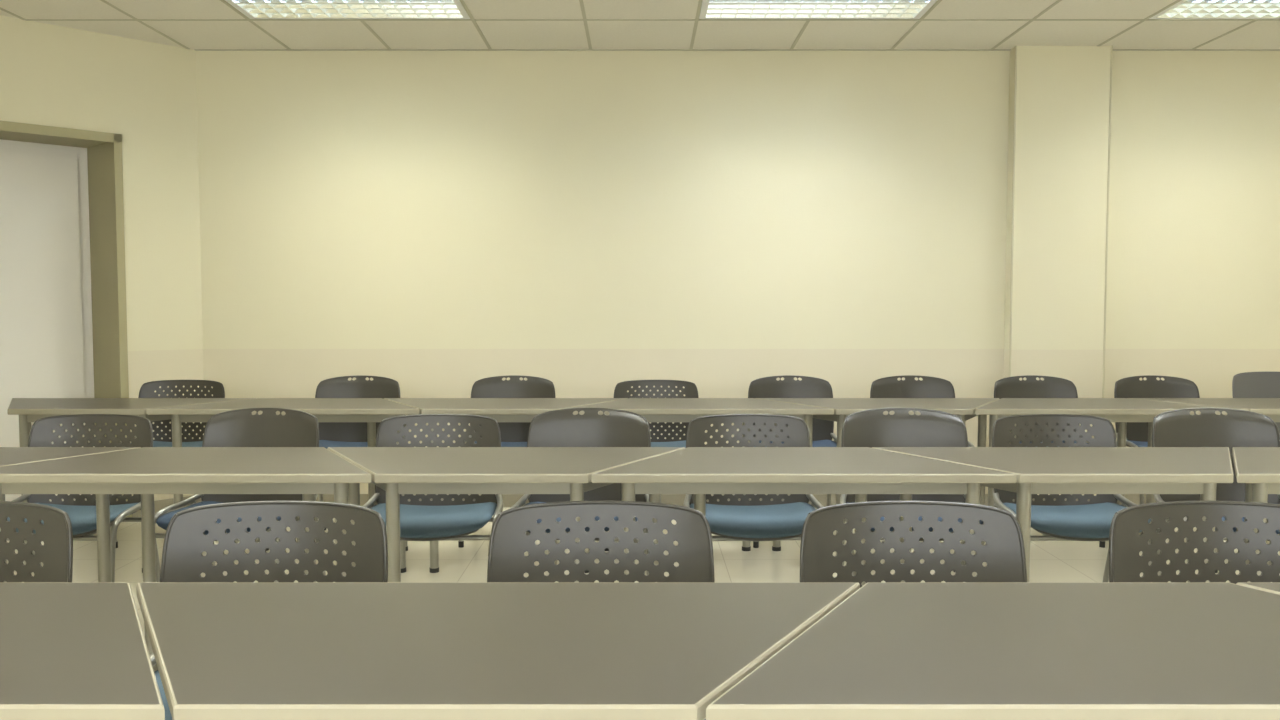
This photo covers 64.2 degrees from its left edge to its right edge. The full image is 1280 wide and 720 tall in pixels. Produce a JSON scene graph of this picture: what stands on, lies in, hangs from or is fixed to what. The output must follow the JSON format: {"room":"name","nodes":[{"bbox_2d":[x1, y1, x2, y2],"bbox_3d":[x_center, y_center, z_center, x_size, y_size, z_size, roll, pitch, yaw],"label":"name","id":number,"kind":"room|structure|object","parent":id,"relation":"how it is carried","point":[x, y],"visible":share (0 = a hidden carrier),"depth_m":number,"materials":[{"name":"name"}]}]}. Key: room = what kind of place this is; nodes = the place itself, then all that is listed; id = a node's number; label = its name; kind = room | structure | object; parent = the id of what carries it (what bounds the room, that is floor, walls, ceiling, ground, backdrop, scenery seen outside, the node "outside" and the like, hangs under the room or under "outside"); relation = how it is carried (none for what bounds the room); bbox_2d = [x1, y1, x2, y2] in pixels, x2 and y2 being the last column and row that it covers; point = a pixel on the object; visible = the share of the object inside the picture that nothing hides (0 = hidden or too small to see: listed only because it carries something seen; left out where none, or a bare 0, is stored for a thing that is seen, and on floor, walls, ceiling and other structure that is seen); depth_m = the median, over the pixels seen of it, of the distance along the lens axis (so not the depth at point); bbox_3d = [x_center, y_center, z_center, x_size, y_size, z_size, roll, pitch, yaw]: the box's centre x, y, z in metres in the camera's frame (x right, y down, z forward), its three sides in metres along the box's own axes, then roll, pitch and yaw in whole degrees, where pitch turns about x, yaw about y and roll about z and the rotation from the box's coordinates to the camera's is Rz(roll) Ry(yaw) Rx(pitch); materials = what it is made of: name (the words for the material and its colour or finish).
{"room":"classroom","nodes":[
{"label":"classroom","id":0,"kind":"room"},
{"bbox_2d":[0,15,204,500],"bbox_3d":[-3.843,-0.400,4.846,0.120,2.700,3.453,3,4,44],"label":"wall","id":1,"kind":"structure","parent":0,"point":[144,92],"depth_m":5.79,"materials":[{"name":"paint"}]},
{"bbox_2d":[0,139,95,500],"bbox_3d":[-3.593,-0.160,5.691,0.085,2.128,0.984,3,4,44],"label":"leaf","id":2,"kind":"object","parent":1,"relation":"attached to","point":[46,333],"visible":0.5,"depth_m":5.81,"materials":[{"name":"white paint"}]},
{"bbox_2d":[0,120,131,516],"bbox_3d":[-3.418,-0.167,5.522,0.470,2.160,1.050,3,4,44],"label":"frame","id":3,"kind":"object","parent":1,"relation":"attached to","point":[104,149],"visible":0.78,"depth_m":5.78,"materials":[{"name":"beige metal"}]},
{"bbox_2d":[132,496,200,516],"bbox_3d":[-3.792,0.910,4.875,0.012,0.080,3.423,3,4,44],"label":"baseboard","id":4,"kind":"structure","parent":1,"relation":"attached to","point":[159,504],"depth_m":5.92,"materials":[{"name":"beige"}]},
{"bbox_2d":[0,0,1279,49],"bbox_3d":[-0.425,-1.588,1.671,10.750,0.020,9.810,0,3,0],"label":"ceiling","id":5,"kind":"structure","parent":0,"point":[193,35],"depth_m":5.50,"materials":[{"name":"tile"}]},
{"bbox_2d":[225,0,469,18],"bbox_3d":[-1.458,-1.818,5.036,1.146,0.110,0.561,0,3,0],"label":"ceiling light fixture","id":6,"kind":"object","parent":5,"relation":"attached to","point":[253,9],"depth_m":5.20,"materials":[{"name":"white plastic"}]},
{"bbox_2d":[0,0,1279,50],"bbox_3d":[-0.100,-1.564,1.446,9.800,0.004,9.060,0,3,0],"label":"grid","id":7,"kind":"object","parent":5,"relation":"attached to","point":[472,19],"visible":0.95,"depth_m":5.33,"materials":[{"name":"beige metal"}]},
{"bbox_2d":[699,0,936,18],"bbox_3d":[0.882,-1.818,5.036,1.146,0.110,0.561,0,3,0],"label":"ceiling light fixture","id":8,"kind":"object","parent":5,"relation":"attached to","point":[710,9],"depth_m":5.20,"materials":[{"name":"white plastic"}]},
{"bbox_2d":[1149,0,1279,18],"bbox_3d":[3.222,-1.818,5.036,1.146,0.110,0.561,0,3,0],"label":"ceiling light fixture","id":9,"kind":"object","parent":5,"relation":"attached to","point":[1184,9],"depth_m":5.20,"materials":[{"name":"white plastic"}]},
{"bbox_2d":[7,507,1279,636],"bbox_3d":[-0.400,1.169,1.797,10.800,0.100,9.860,0,3,0],"label":"floor","id":10,"kind":"structure","parent":0,"point":[1050,561],"depth_m":4.82,"materials":[{"name":"tile"}]},
{"bbox_2d":[0,501,72,582],"bbox_3d":[-1.360,0.705,1.929,0.490,0.813,0.434,0,3,0],"label":"chair","id":11,"kind":"object","parent":10,"relation":"on","point":[56,554],"visible":0.47,"depth_m":2.07,"materials":[{"name":"grey plastic"}]},
{"bbox_2d":[0,447,140,582],"bbox_3d":[-2.210,0.673,3.086,1.169,0.750,0.527,0,3,0],"label":"table","id":12,"kind":"object","parent":10,"relation":"on","point":[8,455],"visible":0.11,"depth_m":3.26,"materials":[{"name":"beige laminate"}]},
{"bbox_2d":[0,583,164,719],"bbox_3d":[-1.160,0.762,1.469,1.215,0.750,0.527,0,3,0],"label":"table","id":13,"kind":"object","parent":10,"relation":"on","point":[69,651],"visible":1,"depth_m":1.35,"materials":[{"name":"beige laminate"}]},
{"bbox_2d":[7,414,160,582],"bbox_3d":[-1.986,0.614,3.576,0.490,0.813,0.434,0,3,0],"label":"chair","id":14,"kind":"object","parent":10,"relation":"on","point":[82,513],"visible":0.49,"depth_m":3.70,"materials":[{"name":"grey plastic"}]},
{"bbox_2d":[7,398,254,572],"bbox_3d":[-2.510,0.578,4.821,1.215,0.750,0.527,0,3,0],"label":"table","id":15,"kind":"object","parent":10,"relation":"on","point":[29,410],"visible":0.27,"depth_m":4.65,"materials":[{"name":"beige laminate"}]},
{"bbox_2d":[112,380,224,547],"bbox_3d":[-2.415,0.521,5.274,0.490,0.813,0.434,0,3,-2],"label":"chair","id":16,"kind":"object","parent":10,"relation":"on","point":[147,389],"visible":0.34,"depth_m":5.41,"materials":[{"name":"grey plastic"}]},
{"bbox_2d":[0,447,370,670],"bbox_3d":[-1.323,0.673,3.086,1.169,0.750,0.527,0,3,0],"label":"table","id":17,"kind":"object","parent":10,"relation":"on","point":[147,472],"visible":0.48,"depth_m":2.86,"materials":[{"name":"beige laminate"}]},
{"bbox_2d":[155,408,325,582],"bbox_3d":[-1.392,0.603,3.577,0.490,0.835,0.434,0,3,9],"label":"chair","id":18,"kind":"object","parent":10,"relation":"on","point":[233,428],"visible":0.26,"depth_m":3.72,"materials":[{"name":"grey plastic"}]},
{"bbox_2d":[150,501,387,719],"bbox_3d":[-0.730,0.705,1.929,0.490,0.813,0.434,0,3,0],"label":"chair","id":19,"kind":"object","parent":10,"relation":"on","point":[185,540],"visible":0.42,"depth_m":2.07,"materials":[{"name":"grey plastic"}]},
{"bbox_2d":[146,398,419,572],"bbox_3d":[-1.588,0.578,4.821,1.215,0.750,0.527,0,3,0],"label":"table","id":20,"kind":"object","parent":10,"relation":"on","point":[371,411],"visible":0.44,"depth_m":4.59,"materials":[{"name":"beige laminate"}]},
{"bbox_2d":[296,375,400,541],"bbox_3d":[-1.490,0.510,5.273,0.490,0.835,0.434,0,3,0],"label":"chair","id":21,"kind":"object","parent":10,"relation":"on","point":[331,434],"visible":0.38,"depth_m":5.41,"materials":[{"name":"grey plastic"}]},
{"bbox_2d":[363,414,502,540],"bbox_3d":[-0.724,0.614,3.576,0.490,0.813,0.434,0,3,-2],"label":"chair","id":22,"kind":"object","parent":10,"relation":"on","point":[426,519],"visible":0.49,"depth_m":3.69,"materials":[{"name":"grey plastic"}]},
{"bbox_2d":[136,583,859,719],"bbox_3d":[-0.238,0.762,1.469,1.215,0.750,0.527,0,3,0],"label":"table","id":23,"kind":"object","parent":10,"relation":"on","point":[222,651],"visible":0.98,"depth_m":1.40,"materials":[{"name":"beige laminate"}]},
{"bbox_2d":[327,447,684,582],"bbox_3d":[-0.436,0.673,3.086,1.169,0.750,0.527,0,3,0],"label":"table","id":24,"kind":"object","parent":10,"relation":"on","point":[397,471],"visible":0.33,"depth_m":2.91,"materials":[{"name":"beige laminate"}]},
{"bbox_2d":[384,398,627,572],"bbox_3d":[-0.666,0.578,4.821,1.215,0.750,0.527,0,3,0],"label":"table","id":25,"kind":"object","parent":10,"relation":"on","point":[499,409],"visible":0.3,"depth_m":4.65,"materials":[{"name":"beige laminate"}]},
{"bbox_2d":[458,375,555,547],"bbox_3d":[-0.675,0.510,5.273,0.490,0.835,0.434,0,3,2],"label":"chair","id":26,"kind":"object","parent":10,"relation":"on","point":[513,434],"visible":0.4,"depth_m":5.41,"materials":[{"name":"grey plastic"}]},
{"bbox_2d":[510,408,650,574],"bbox_3d":[-0.199,0.603,3.576,0.490,0.835,0.434,0,3,6],"label":"chair","id":27,"kind":"object","parent":10,"relation":"on","point":[555,428],"visible":0.32,"depth_m":3.72,"materials":[{"name":"grey plastic"}]},
{"bbox_2d":[487,501,714,719],"bbox_3d":[-0.078,0.705,1.929,0.490,0.813,0.434,0,3,0],"label":"chair","id":28,"kind":"object","parent":10,"relation":"on","point":[507,561],"visible":0.48,"depth_m":2.07,"materials":[{"name":"grey plastic"}]},
{"bbox_2d":[614,380,704,447],"bbox_3d":[0.085,0.521,5.274,0.490,0.813,0.434,0,3,0],"label":"chair","id":29,"kind":"object","parent":10,"relation":"on","point":[690,390],"visible":0.37,"depth_m":5.41,"materials":[{"name":"grey plastic"}]},
{"bbox_2d":[564,398,833,572],"bbox_3d":[0.256,0.578,4.821,1.215,0.750,0.527,0,3,0],"label":"table","id":30,"kind":"object","parent":10,"relation":"on","point":[652,409],"visible":0.4,"depth_m":4.59,"materials":[{"name":"beige laminate"}]},
{"bbox_2d":[684,414,823,540],"bbox_3d":[0.395,0.614,3.576,0.490,0.813,0.434,0,3,-2],"label":"chair","id":31,"kind":"object","parent":10,"relation":"on","point":[744,519],"visible":0.45,"depth_m":3.69,"materials":[{"name":"grey plastic"}]},
{"bbox_2d":[748,375,836,547],"bbox_3d":[0.795,0.510,5.273,0.490,0.835,0.434,0,3,0],"label":"chair","id":32,"kind":"object","parent":10,"relation":"on","point":[765,387],"visible":0.3,"depth_m":5.41,"materials":[{"name":"grey plastic"}]},
{"bbox_2d":[591,447,1016,585],"bbox_3d":[0.451,0.673,3.086,1.169,0.750,0.527,0,3,0],"label":"table","id":33,"kind":"object","parent":10,"relation":"on","point":[698,471],"visible":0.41,"depth_m":2.86,"materials":[{"name":"beige laminate"}]},
{"bbox_2d":[756,398,998,572],"bbox_3d":[1.178,0.578,4.821,1.215,0.750,0.527,0,3,0],"label":"table","id":34,"kind":"object","parent":10,"relation":"on","point":[964,408],"visible":0.36,"depth_m":4.79,"materials":[{"name":"beige laminate"}]},
{"bbox_2d":[840,408,984,582],"bbox_3d":[0.947,0.603,3.576,0.490,0.835,0.434,0,3,4],"label":"chair","id":35,"kind":"object","parent":10,"relation":"on","point":[871,428],"visible":0.25,"depth_m":3.72,"materials":[{"name":"grey plastic"}]},
{"bbox_2d":[800,501,1026,587],"bbox_3d":[0.545,0.705,1.929,0.490,0.813,0.434,0,3,0],"label":"chair","id":36,"kind":"object","parent":10,"relation":"on","point":[1003,552],"visible":0.41,"depth_m":2.07,"materials":[{"name":"grey plastic"}]},
{"bbox_2d":[870,375,974,541],"bbox_3d":[1.440,0.510,5.273,0.490,0.835,0.434,0,3,0],"label":"chair","id":37,"kind":"object","parent":10,"relation":"on","point":[886,387],"visible":0.23,"depth_m":5.42,"materials":[{"name":"grey plastic"}]},
{"bbox_2d":[706,583,1279,719],"bbox_3d":[0.684,0.762,1.469,1.215,0.750,0.527,0,3,0],"label":"table","id":38,"kind":"object","parent":10,"relation":"on","point":[887,651],"visible":1,"depth_m":1.34,"materials":[{"name":"beige laminate"}]},
{"bbox_2d":[994,375,1104,547],"bbox_3d":[2.095,0.510,5.273,0.490,0.835,0.434,0,3,-2],"label":"chair","id":39,"kind":"object","parent":10,"relation":"on","point":[1009,387],"visible":0.18,"depth_m":5.42,"materials":[{"name":"grey plastic"}]},
{"bbox_2d":[872,447,1233,582],"bbox_3d":[1.338,0.673,3.086,1.169,0.750,0.527,0,3,0],"label":"table","id":40,"kind":"object","parent":10,"relation":"on","point":[1038,470],"visible":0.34,"depth_m":2.91,"materials":[{"name":"beige laminate"}]},
{"bbox_2d":[992,414,1160,582],"bbox_3d":[1.498,0.614,3.576,0.490,0.813,0.434,0,3,0],"label":"chair","id":41,"kind":"object","parent":10,"relation":"on","point":[1059,519],"visible":0.42,"depth_m":3.69,"materials":[{"name":"grey plastic"}]},
{"bbox_2d":[975,398,1248,572],"bbox_3d":[2.100,0.578,4.821,1.215,0.750,0.527,0,3,0],"label":"table","id":42,"kind":"object","parent":10,"relation":"on","point":[1122,411],"visible":0.34,"depth_m":4.61,"materials":[{"name":"beige laminate"}]},
{"bbox_2d":[1114,375,1199,533],"bbox_3d":[2.730,0.510,5.273,0.490,0.835,0.434,0,3,0],"label":"chair","id":43,"kind":"object","parent":10,"relation":"on","point":[1129,387],"visible":0.31,"depth_m":5.42,"materials":[{"name":"grey plastic"}]},
{"bbox_2d":[1109,501,1279,583],"bbox_3d":[1.163,0.705,1.929,0.490,0.813,0.434,0,3,1],"label":"chair","id":44,"kind":"object","parent":10,"relation":"on","point":[1126,565],"visible":0.48,"depth_m":2.08,"materials":[{"name":"grey plastic"}]},
{"bbox_2d":[1129,398,1279,503],"bbox_3d":[3.022,0.578,4.821,1.215,0.750,0.527,0,3,0],"label":"table","id":45,"kind":"object","parent":10,"relation":"on","point":[1270,407],"visible":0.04,"depth_m":4.87,"materials":[{"name":"beige laminate"}]},
{"bbox_2d":[1148,408,1279,582],"bbox_3d":[2.075,0.603,3.576,0.490,0.835,0.434,0,3,3],"label":"chair","id":46,"kind":"object","parent":10,"relation":"on","point":[1174,428],"visible":0.37,"depth_m":3.72,"materials":[{"name":"grey plastic"}]},
{"bbox_2d":[1232,447,1279,582],"bbox_3d":[2.225,0.673,3.086,1.169,0.750,0.527,0,3,0],"label":"table","id":47,"kind":"object","parent":10,"relation":"on","point":[1257,467],"visible":0.38,"depth_m":2.90,"materials":[{"name":"beige laminate"}]},
{"bbox_2d":[1232,372,1279,435],"bbox_3d":[3.355,0.500,5.273,0.490,0.856,0.434,0,3,-6],"label":"chair","id":48,"kind":"object","parent":10,"relation":"on","point":[1247,384],"visible":0.26,"depth_m":5.42,"materials":[{"name":"grey plastic"}]},
{"bbox_2d":[1237,583,1279,593],"bbox_3d":[1.606,0.762,1.469,1.215,0.750,0.527,0,3,0],"label":"table","id":49,"kind":"object","parent":10,"relation":"on","point":[1269,587],"visible":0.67,"depth_m":1.69,"materials":[{"name":"beige laminate"}]},
{"bbox_2d":[196,51,1279,493],"bbox_3d":[1.100,-0.470,6.119,7.400,2.700,0.150,0,3,0],"label":"wall","id":50,"kind":"structure","parent":0,"point":[436,224],"depth_m":6.02,"materials":[{"name":"paint"}]},
{"bbox_2d":[316,494,1155,506],"bbox_3d":[1.105,0.845,6.059,7.390,0.080,0.112,0,3,0],"label":"baseboard","id":51,"kind":"structure","parent":50,"relation":"attached to","point":[509,500],"depth_m":6.10,"materials":[{"name":"beige"}]},
{"bbox_2d":[1004,46,1112,495],"bbox_3d":[2.440,-0.463,5.991,0.562,2.700,0.106,0,3,0],"label":"pilaster","id":52,"kind":"object","parent":50,"relation":"attached to","point":[1060,97],"visible":0.6,"depth_m":5.92,"materials":[{"name":"paint"}]}
]}

